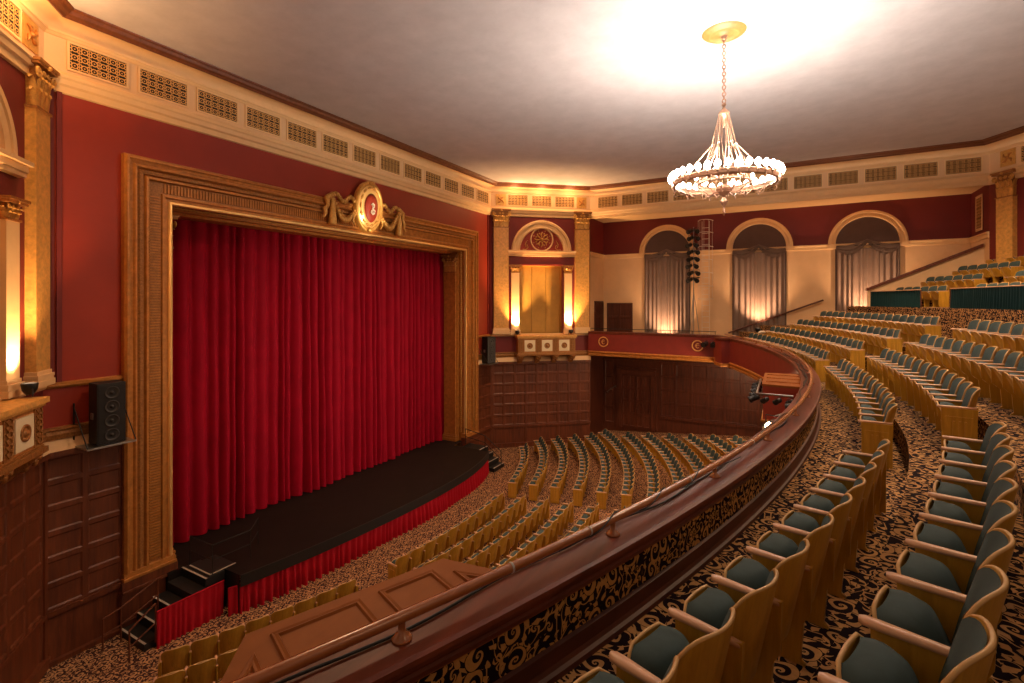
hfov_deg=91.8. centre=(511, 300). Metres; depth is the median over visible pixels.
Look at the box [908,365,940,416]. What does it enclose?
chair
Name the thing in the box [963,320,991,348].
chair
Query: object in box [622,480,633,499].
chair
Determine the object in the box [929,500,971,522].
seat cushion
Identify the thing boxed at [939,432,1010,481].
chair
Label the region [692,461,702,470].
chair
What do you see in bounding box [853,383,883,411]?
chair
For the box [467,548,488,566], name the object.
chair
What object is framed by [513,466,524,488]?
chair
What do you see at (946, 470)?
seat cushion
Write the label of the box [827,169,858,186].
air vent
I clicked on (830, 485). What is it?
seat cushion
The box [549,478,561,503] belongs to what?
chair
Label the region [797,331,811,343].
chair
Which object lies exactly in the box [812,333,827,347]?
chair
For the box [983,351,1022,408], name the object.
chair
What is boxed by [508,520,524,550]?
chair
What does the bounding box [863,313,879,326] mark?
chair
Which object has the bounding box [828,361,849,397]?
chair
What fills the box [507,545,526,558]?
chair
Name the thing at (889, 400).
chair
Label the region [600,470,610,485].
chair
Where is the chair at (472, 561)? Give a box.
[462,555,476,564]
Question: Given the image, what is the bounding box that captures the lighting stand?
[687,227,699,333]
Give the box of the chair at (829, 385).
[823,359,845,393]
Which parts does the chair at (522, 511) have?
backrest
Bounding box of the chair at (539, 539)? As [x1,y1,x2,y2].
[526,531,543,550]
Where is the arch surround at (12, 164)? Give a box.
[0,85,33,177]
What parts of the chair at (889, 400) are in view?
armrest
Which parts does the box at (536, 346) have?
square panel, sill moulding, square panel, square panel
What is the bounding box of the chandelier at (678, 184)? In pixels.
[668,40,784,214]
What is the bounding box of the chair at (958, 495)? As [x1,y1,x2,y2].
[928,460,1016,524]
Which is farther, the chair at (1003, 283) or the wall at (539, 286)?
the wall at (539, 286)
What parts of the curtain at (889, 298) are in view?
rod, rail post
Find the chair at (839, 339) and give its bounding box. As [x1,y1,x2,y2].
[827,336,843,363]
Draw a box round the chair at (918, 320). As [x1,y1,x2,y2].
[904,315,924,341]
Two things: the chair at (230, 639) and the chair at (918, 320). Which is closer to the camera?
the chair at (230, 639)
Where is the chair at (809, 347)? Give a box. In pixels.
[797,345,812,358]
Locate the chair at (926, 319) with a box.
[911,316,932,335]
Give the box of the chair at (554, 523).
[541,517,557,544]
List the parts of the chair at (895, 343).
aisle panel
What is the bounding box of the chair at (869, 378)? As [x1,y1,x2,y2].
[847,375,873,421]
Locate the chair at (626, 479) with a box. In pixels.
[623,472,634,484]
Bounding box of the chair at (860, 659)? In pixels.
[818,614,997,682]
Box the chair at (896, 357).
[878,352,902,392]
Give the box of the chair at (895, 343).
[881,329,901,352]
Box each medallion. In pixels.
[598,337,607,346]
[692,340,702,350]
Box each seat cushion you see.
[587,671,624,682]
[630,625,688,679]
[686,587,734,628]
[727,558,769,589]
[759,533,797,557]
[784,512,819,531]
[803,495,834,511]
[819,479,847,493]
[831,467,856,478]
[840,455,864,465]
[841,637,918,682]
[860,404,872,407]
[861,410,874,413]
[861,416,876,420]
[877,588,950,646]
[900,552,961,592]
[917,523,967,553]
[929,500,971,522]
[934,396,949,399]
[936,482,973,499]
[938,401,954,405]
[942,466,973,479]
[945,452,972,463]
[946,440,971,449]
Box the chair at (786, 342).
[776,339,789,349]
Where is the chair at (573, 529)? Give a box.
[568,521,585,533]
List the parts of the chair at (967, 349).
armrest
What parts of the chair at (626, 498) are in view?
aisle panel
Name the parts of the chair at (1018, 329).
armrest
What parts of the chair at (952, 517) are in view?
armrest, backrest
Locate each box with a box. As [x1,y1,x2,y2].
[0,56,42,397]
[0,396,49,483]
[515,334,576,362]
[714,337,743,366]
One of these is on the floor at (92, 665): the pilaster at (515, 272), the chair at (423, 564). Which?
the chair at (423, 564)
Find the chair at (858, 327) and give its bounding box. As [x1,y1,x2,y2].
[846,324,862,338]
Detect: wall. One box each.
[0,453,50,682]
[43,91,486,428]
[444,251,458,440]
[492,216,589,351]
[519,266,560,333]
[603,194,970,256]
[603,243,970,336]
[867,246,984,305]
[989,177,1023,259]
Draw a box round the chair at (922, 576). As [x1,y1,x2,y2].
[886,528,1015,679]
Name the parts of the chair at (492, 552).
backrest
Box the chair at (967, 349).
[944,342,975,381]
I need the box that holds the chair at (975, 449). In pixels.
[941,422,1006,464]
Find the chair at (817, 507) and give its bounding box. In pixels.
[793,477,865,598]
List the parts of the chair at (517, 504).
backrest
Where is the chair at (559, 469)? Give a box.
[557,463,567,484]
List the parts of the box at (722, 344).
moulding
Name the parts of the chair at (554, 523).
backrest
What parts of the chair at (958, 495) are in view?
armrest, backrest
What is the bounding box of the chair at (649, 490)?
[647,483,659,493]
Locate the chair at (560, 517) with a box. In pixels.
[547,511,563,541]
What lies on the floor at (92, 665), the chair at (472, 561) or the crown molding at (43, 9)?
the chair at (472, 561)
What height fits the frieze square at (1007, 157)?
0.660 m
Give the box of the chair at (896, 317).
[883,314,901,328]
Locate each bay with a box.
[220,559,492,682]
[761,373,800,421]
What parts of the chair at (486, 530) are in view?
backrest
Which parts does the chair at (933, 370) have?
armrest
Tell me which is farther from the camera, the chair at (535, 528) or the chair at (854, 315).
the chair at (854, 315)
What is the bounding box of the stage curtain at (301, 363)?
[173,219,443,544]
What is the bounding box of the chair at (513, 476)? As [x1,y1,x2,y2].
[510,470,521,493]
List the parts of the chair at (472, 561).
backrest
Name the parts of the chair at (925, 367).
armrest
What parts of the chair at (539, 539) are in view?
backrest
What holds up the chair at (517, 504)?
on the floor at (92, 665)
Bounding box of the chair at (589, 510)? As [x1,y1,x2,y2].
[583,502,598,523]
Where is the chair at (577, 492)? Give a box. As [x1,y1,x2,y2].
[572,480,584,505]
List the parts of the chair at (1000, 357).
armrest, backrest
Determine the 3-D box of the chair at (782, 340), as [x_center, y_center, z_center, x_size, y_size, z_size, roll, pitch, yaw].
[10.723,1.946,19.901,0.467,0.888,0.570,0,0,11]
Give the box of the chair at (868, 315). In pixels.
[856,313,871,325]
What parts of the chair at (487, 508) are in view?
backrest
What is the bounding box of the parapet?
[270,331,821,682]
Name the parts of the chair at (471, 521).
backrest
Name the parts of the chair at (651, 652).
armrest, backrest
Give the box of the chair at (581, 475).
[577,468,588,491]
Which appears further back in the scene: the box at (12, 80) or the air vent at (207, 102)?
the air vent at (207, 102)
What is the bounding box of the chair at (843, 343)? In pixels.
[832,337,848,359]
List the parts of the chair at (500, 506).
backrest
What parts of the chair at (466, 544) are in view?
backrest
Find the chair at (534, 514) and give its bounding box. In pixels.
[522,508,538,537]
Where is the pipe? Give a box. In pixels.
[756,378,796,396]
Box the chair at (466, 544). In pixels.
[453,536,472,561]
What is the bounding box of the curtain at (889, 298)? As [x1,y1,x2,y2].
[870,289,921,307]
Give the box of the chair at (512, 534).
[499,526,517,558]
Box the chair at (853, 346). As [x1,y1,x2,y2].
[841,340,859,358]
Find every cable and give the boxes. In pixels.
[559,351,806,551]
[584,456,740,538]
[796,362,807,385]
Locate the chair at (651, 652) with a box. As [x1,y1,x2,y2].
[609,607,735,682]
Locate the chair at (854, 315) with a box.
[844,312,858,324]
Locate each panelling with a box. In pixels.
[47,365,491,667]
[491,360,590,448]
[590,356,763,436]
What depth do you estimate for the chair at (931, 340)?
11.78 m
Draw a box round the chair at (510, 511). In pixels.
[498,504,514,532]
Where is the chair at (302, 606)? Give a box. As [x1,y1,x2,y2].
[289,596,315,615]
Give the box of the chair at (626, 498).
[620,485,633,509]
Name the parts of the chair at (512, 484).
aisle panel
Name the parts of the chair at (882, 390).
armrest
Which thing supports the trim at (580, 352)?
attached to the wall at (503, 343)
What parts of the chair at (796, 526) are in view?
armrest, backrest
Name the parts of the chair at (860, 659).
armrest, backrest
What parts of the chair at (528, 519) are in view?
backrest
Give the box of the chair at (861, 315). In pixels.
[850,312,864,324]
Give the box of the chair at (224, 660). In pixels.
[214,649,236,682]
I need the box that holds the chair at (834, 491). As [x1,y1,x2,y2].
[810,462,876,572]
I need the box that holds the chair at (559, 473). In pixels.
[556,466,566,489]
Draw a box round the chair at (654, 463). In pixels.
[645,462,655,472]
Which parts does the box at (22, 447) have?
square panel, square panel, sill moulding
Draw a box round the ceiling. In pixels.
[68,0,1023,185]
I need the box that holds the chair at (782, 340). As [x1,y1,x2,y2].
[772,338,785,348]
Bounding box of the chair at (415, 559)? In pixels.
[402,545,423,571]
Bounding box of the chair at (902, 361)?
[883,354,909,396]
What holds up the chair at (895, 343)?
on the floor at (917, 453)
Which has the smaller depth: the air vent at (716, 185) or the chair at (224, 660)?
the chair at (224, 660)
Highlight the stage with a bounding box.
[166,440,488,613]
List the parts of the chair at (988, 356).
armrest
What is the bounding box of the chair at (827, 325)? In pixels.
[818,321,831,333]
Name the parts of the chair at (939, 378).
armrest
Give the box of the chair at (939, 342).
[920,336,946,369]
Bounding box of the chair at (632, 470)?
[623,468,634,479]
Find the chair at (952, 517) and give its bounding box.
[919,478,1018,554]
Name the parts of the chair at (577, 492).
aisle panel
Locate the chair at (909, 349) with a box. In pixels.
[904,334,930,362]
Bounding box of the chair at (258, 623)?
[242,615,269,635]
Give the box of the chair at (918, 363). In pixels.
[895,359,924,405]
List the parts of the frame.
frame, moulding, rope moulding, bead molding, frame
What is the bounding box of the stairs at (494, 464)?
[462,443,503,471]
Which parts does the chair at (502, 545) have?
backrest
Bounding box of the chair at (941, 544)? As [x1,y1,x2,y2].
[905,500,1018,682]
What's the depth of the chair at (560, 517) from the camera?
16.44 m
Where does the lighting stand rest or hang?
on the floor
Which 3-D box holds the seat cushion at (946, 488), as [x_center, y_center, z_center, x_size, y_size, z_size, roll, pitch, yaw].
[3.369,1.577,3.738,0.262,0.337,0.416,0,0,44]
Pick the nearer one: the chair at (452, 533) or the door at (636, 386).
the chair at (452, 533)
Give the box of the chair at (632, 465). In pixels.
[623,464,633,475]
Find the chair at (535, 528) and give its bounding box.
[528,502,543,530]
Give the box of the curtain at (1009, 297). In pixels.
[949,285,1023,309]
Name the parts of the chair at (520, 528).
backrest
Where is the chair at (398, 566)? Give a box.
[388,552,409,578]
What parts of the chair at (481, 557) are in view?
backrest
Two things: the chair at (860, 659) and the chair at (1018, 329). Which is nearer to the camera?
the chair at (860, 659)
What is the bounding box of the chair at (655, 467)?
[646,466,657,476]
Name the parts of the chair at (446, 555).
backrest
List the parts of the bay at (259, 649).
panel moulding, panel moulding, panel moulding, panel moulding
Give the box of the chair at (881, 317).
[869,313,886,326]
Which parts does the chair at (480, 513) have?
backrest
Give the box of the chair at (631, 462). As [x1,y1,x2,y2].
[623,460,632,471]
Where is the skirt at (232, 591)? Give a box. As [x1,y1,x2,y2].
[228,585,245,616]
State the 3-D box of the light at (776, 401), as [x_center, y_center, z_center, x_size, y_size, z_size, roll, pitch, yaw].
[5.886,2.225,10.996,0.150,0.199,0.220,0,0,-9]
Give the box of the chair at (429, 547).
[416,538,436,564]
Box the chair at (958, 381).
[926,377,965,436]
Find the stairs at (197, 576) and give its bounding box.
[122,554,235,651]
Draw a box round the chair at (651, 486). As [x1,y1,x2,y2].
[647,478,659,491]
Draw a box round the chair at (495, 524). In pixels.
[483,516,500,545]
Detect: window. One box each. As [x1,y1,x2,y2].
[645,230,689,333]
[732,224,785,336]
[835,217,899,310]
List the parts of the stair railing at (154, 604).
post, rail, rail, post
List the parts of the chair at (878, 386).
armrest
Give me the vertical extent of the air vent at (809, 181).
0.700 m
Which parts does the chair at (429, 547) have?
backrest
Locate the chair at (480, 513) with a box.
[468,507,484,533]
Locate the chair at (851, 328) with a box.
[840,324,856,337]
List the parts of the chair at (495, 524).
backrest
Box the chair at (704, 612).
[668,568,778,682]
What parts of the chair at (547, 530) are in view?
backrest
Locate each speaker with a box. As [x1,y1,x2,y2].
[89,380,125,445]
[482,336,495,363]
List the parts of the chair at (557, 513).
backrest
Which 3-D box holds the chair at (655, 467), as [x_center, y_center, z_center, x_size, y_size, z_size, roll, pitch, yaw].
[5.851,7.361,20.736,0.467,0.888,0.570,0,0,11]
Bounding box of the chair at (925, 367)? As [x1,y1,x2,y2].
[901,362,932,410]
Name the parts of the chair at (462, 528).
backrest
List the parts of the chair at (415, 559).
backrest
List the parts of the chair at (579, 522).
backrest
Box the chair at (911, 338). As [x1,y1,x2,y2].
[897,315,916,341]
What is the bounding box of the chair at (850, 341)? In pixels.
[836,338,854,360]
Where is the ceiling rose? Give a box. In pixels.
[702,21,746,43]
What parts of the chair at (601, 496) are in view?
aisle panel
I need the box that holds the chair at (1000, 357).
[972,348,1010,402]
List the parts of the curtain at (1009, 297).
rail post, rod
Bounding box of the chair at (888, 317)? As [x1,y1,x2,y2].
[876,314,893,327]
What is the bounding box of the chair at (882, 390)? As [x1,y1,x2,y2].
[855,387,887,416]
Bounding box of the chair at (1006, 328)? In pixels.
[982,322,1014,350]
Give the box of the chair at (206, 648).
[188,635,218,665]
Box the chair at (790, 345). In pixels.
[781,340,794,351]
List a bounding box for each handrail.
[229,334,814,682]
[274,374,808,682]
[728,299,823,333]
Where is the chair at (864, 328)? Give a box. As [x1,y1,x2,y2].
[852,325,868,351]
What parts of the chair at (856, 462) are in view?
armrest, armrest, aisle panel, backrest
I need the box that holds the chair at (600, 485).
[597,478,609,503]
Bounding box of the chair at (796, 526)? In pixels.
[773,493,852,628]
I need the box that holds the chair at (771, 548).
[746,514,834,666]
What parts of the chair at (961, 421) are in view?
armrest, aisle panel, backrest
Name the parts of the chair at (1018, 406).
armrest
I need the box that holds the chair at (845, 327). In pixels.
[834,323,849,336]
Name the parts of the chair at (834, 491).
armrest, backrest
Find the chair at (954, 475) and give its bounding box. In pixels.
[935,445,1014,500]
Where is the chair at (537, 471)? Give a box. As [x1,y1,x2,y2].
[535,464,545,486]
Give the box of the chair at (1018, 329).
[994,323,1023,356]
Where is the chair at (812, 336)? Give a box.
[802,331,816,345]
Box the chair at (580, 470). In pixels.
[578,464,588,487]
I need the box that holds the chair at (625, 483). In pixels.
[622,476,634,501]
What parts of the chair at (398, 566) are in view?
aisle panel, backrest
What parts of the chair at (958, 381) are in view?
armrest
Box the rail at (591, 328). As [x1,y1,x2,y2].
[590,328,715,334]
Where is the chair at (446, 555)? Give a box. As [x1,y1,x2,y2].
[428,550,449,561]
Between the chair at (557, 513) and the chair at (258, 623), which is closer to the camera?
the chair at (258, 623)
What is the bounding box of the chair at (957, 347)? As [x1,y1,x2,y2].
[936,340,964,376]
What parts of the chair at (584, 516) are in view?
backrest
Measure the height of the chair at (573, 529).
0.888 m
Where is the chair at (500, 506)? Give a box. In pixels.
[489,491,504,517]
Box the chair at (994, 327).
[972,321,1002,347]
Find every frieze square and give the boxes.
[22,12,38,55]
[496,194,505,205]
[577,197,585,208]
[1000,147,1015,167]
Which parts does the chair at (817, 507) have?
armrest, backrest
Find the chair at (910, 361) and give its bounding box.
[889,357,916,400]
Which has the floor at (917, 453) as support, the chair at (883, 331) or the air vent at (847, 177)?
the chair at (883, 331)
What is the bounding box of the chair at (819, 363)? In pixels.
[811,351,829,381]
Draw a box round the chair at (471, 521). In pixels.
[459,513,476,538]
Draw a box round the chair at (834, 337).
[822,335,837,361]
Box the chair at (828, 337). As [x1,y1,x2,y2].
[817,334,832,359]
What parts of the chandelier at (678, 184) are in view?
bulb, bulb, bulb, scroll arm, bulb, scroll arm, scroll arm, suspension rod, bulb, suspension rod, suspension rod, bulb, chain, bulb, suspension rod, suspension rod, scroll arm, bulb, scroll arm, bulb, suspension rod, scroll arm, scroll arm, bulb, bulb, bulb, bulb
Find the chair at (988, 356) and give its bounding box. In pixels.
[963,346,998,397]
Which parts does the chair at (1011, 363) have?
armrest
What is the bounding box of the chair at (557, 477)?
[554,470,565,493]
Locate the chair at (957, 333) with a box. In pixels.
[951,319,980,342]
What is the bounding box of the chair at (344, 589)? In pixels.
[330,579,357,599]
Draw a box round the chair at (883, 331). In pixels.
[869,327,888,353]
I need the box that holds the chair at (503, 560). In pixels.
[496,553,516,566]
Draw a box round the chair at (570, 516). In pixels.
[558,499,573,528]
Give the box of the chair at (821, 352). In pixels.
[809,349,825,367]
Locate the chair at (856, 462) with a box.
[834,439,889,531]
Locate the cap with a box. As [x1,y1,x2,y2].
[866,244,983,290]
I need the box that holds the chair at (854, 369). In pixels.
[835,366,858,406]
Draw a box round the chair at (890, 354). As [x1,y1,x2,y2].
[872,350,895,388]
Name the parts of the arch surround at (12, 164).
arch moulding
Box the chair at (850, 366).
[832,363,854,401]
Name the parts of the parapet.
moulding, carpet panel, moulding, moulding, moulding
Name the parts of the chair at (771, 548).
armrest, backrest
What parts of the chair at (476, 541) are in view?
backrest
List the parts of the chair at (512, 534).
backrest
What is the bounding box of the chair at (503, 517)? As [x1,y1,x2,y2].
[491,510,507,538]
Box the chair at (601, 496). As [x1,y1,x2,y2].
[595,482,608,508]
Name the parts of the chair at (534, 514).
backrest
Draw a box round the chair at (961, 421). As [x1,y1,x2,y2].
[936,387,980,451]
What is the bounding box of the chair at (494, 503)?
[483,497,497,521]
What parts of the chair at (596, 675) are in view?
backrest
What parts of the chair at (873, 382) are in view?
armrest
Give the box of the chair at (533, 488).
[528,476,540,500]
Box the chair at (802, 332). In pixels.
[793,330,805,341]
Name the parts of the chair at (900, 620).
armrest, backrest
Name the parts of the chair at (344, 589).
backrest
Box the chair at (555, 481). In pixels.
[552,474,563,498]
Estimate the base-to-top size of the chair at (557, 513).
0.888 m
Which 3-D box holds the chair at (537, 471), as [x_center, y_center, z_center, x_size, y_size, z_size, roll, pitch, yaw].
[1.297,7.754,22.071,0.467,0.888,0.570,0,0,10]
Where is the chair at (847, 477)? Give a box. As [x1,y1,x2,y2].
[823,450,884,550]
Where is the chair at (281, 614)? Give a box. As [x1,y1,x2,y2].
[266,606,293,624]
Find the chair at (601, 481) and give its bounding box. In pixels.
[599,474,610,498]
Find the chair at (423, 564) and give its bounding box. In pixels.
[413,558,435,568]
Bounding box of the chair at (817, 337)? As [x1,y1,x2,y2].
[807,332,821,346]
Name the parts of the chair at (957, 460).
armrest, backrest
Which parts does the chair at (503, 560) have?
backrest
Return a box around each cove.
[44,434,88,452]
[496,355,590,361]
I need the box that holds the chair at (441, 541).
[428,531,447,557]
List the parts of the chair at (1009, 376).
armrest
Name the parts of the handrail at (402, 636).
post, post, post, post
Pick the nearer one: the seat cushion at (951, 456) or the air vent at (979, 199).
the seat cushion at (951, 456)
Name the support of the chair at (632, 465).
on the floor at (92, 665)
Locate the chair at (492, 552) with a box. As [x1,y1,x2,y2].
[479,540,498,567]
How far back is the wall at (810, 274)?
28.21 m
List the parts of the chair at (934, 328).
aisle panel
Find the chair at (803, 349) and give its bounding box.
[793,344,808,355]
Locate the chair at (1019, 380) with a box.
[1014,376,1023,393]
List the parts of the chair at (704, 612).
armrest, backrest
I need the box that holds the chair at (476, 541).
[464,529,482,557]
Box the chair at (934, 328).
[918,316,940,337]
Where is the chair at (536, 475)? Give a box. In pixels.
[533,468,544,491]
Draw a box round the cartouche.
[322,181,405,235]
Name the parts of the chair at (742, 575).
armrest, backrest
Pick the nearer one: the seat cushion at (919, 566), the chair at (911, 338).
the seat cushion at (919, 566)
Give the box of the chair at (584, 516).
[579,508,594,524]
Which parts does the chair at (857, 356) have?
aisle panel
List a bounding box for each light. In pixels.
[701,340,707,347]
[710,340,714,347]
[748,392,759,402]
[750,385,761,391]
[760,396,768,403]
[772,397,781,404]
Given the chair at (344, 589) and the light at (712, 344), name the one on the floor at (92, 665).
the chair at (344, 589)
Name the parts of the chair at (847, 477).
armrest, backrest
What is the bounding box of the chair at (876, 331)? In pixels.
[864,327,881,355]
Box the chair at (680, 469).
[671,467,681,481]
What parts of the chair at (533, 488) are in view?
aisle panel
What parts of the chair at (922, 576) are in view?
armrest, backrest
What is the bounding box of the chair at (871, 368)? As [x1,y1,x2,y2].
[865,348,889,382]
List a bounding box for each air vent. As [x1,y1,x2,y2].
[0,0,21,41]
[67,40,128,88]
[138,66,188,108]
[196,87,238,124]
[245,104,280,137]
[286,119,317,149]
[322,132,348,159]
[352,143,375,168]
[379,153,400,175]
[403,162,421,182]
[425,169,441,189]
[444,176,458,194]
[461,182,474,199]
[476,188,488,204]
[507,194,527,206]
[531,195,551,207]
[554,196,574,207]
[597,195,617,208]
[621,192,642,206]
[646,189,668,203]
[672,187,696,201]
[700,183,725,198]
[729,181,755,195]
[760,176,788,192]
[793,173,822,189]
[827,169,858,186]
[864,165,897,183]
[903,160,938,179]
[944,156,982,175]
[975,194,982,231]
[1019,145,1023,163]
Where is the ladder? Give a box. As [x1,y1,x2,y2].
[698,219,712,333]
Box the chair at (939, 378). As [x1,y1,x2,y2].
[914,369,948,422]
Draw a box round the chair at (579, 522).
[574,514,590,527]
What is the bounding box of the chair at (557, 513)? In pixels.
[553,505,568,534]
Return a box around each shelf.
[73,403,136,451]
[479,349,497,364]
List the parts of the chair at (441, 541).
backrest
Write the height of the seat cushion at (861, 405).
0.337 m
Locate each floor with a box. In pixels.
[38,430,750,682]
[555,276,1023,682]
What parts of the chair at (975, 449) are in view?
armrest, armrest, backrest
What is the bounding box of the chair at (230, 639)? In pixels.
[216,625,244,655]
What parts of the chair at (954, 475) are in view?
armrest, backrest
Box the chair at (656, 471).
[647,470,658,481]
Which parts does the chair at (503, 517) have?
backrest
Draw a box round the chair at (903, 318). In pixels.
[890,314,908,342]
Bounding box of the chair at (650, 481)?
[647,474,658,486]
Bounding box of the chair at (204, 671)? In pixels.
[184,658,216,682]
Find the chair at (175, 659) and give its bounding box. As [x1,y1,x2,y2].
[158,645,189,676]
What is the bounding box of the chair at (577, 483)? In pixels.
[574,476,586,500]
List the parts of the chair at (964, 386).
armrest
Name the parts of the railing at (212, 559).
post, rail, rail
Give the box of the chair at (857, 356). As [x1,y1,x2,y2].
[845,341,864,371]
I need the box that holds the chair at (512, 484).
[507,474,519,497]
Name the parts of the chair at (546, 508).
backrest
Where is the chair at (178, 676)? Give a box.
[153,670,185,682]
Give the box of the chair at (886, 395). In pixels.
[857,392,891,414]
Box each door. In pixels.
[594,301,603,330]
[607,303,632,331]
[617,366,656,430]
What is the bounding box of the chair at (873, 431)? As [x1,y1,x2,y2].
[858,403,897,468]
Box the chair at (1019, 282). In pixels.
[1009,281,1020,286]
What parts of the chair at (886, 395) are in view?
armrest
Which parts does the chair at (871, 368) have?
aisle panel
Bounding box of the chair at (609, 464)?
[601,462,610,473]
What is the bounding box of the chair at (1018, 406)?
[993,356,1023,415]
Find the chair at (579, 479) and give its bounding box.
[576,472,587,496]
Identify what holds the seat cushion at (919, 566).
on the chair at (922, 576)
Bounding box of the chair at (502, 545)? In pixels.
[489,533,508,566]
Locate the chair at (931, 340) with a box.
[913,335,937,362]
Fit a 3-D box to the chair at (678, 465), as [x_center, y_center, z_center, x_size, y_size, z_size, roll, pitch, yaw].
[6.824,7.290,20.783,0.467,0.888,0.570,0,0,11]
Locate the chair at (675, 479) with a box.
[672,471,683,481]
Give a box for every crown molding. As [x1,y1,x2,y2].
[0,27,1023,218]
[22,0,1023,194]
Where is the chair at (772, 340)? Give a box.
[764,336,776,345]
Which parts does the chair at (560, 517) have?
backrest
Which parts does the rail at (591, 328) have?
rail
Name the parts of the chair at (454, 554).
backrest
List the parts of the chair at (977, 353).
armrest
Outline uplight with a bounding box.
[20,382,38,396]
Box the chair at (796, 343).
[785,341,799,350]
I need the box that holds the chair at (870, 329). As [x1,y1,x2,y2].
[858,326,875,353]
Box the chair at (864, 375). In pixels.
[843,372,868,415]
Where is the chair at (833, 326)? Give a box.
[823,322,837,333]
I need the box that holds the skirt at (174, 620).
[156,580,223,648]
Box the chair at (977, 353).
[953,344,986,386]
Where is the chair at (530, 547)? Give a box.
[517,538,535,553]
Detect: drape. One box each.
[644,249,688,333]
[732,244,785,336]
[836,239,900,312]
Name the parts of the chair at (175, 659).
aisle panel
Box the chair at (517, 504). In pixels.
[505,499,520,526]
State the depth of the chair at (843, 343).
15.97 m
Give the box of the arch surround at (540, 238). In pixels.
[508,220,575,265]
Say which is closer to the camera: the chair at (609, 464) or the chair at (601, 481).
the chair at (601, 481)
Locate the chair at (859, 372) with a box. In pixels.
[839,369,863,410]
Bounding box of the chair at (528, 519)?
[515,514,531,543]
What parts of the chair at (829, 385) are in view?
aisle panel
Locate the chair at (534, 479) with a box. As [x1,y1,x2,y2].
[531,472,542,495]
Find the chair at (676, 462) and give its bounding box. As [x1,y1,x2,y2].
[667,460,678,483]
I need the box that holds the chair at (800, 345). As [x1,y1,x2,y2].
[789,343,803,352]
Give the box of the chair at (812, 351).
[801,346,817,364]
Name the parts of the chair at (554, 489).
aisle panel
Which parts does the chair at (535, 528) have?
backrest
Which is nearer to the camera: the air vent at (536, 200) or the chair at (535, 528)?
the chair at (535, 528)
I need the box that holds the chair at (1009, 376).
[1003,372,1023,421]
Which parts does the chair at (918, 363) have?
armrest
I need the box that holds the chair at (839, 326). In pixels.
[829,322,843,334]
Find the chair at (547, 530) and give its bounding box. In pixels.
[534,523,551,547]
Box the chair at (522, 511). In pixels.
[511,494,526,521]
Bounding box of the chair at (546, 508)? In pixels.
[534,497,549,524]
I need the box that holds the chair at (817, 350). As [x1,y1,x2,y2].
[805,348,821,369]
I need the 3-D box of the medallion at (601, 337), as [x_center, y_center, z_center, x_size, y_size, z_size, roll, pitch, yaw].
[5.315,2.380,28.880,0.600,0.600,0.035,0,0,29]
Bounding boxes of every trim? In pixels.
[0,11,1023,209]
[0,386,46,400]
[43,429,48,442]
[45,375,122,389]
[46,421,88,441]
[47,0,1023,189]
[49,88,491,381]
[491,333,587,336]
[496,350,588,356]
[590,252,603,258]
[595,186,982,222]
[604,238,969,258]
[969,231,988,242]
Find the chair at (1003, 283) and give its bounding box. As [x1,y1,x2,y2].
[997,282,1008,285]
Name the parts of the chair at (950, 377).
armrest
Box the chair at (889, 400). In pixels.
[858,397,894,421]
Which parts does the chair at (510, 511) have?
backrest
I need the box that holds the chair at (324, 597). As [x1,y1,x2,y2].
[310,588,336,606]
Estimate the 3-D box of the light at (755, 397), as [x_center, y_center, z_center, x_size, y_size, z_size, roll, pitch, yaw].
[5.590,2.245,11.466,0.272,0.243,0.186,0,0,18]
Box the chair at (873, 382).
[850,379,878,426]
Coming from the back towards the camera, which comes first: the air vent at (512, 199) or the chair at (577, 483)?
the air vent at (512, 199)
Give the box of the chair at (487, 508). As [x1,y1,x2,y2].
[476,501,491,527]
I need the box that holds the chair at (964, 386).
[931,381,972,418]
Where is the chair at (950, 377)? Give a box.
[920,373,957,429]
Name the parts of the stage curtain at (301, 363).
curtain panel, curtain panel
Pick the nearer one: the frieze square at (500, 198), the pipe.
the pipe
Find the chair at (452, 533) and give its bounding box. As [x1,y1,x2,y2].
[440,525,458,551]
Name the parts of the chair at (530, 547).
backrest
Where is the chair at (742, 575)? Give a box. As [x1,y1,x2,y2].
[711,539,809,682]
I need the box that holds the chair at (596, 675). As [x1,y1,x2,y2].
[573,655,678,682]
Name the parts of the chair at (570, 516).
backrest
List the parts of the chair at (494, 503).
backrest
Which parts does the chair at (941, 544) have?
armrest, backrest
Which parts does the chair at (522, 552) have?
backrest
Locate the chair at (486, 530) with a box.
[474,523,491,552]
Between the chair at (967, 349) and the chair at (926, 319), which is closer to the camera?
the chair at (967, 349)
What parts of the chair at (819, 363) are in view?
aisle panel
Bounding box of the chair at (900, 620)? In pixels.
[858,565,1009,682]
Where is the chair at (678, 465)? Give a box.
[669,463,680,477]
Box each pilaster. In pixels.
[0,194,30,398]
[23,56,59,388]
[173,215,179,557]
[441,254,458,441]
[492,208,510,333]
[509,264,521,334]
[562,265,574,333]
[573,211,591,332]
[990,168,1017,263]
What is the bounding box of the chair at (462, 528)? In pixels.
[450,519,467,544]
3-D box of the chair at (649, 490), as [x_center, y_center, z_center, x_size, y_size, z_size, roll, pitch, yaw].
[5.329,7.314,18.672,0.467,0.888,0.570,0,0,17]
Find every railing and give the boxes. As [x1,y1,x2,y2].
[102,578,158,650]
[128,603,155,662]
[189,518,257,574]
[465,429,500,458]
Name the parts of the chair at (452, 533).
backrest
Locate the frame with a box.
[119,152,479,627]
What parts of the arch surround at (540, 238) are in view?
arch moulding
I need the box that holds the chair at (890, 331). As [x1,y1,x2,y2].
[876,328,895,347]
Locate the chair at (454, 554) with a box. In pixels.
[441,543,461,561]
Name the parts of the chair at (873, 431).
armrest, aisle panel, backrest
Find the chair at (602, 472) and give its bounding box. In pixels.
[600,466,610,477]
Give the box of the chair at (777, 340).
[768,337,780,346]
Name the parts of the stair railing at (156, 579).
post, post, rail, rail, post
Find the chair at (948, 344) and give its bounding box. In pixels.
[928,338,955,373]
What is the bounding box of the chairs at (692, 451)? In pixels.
[515,255,1023,484]

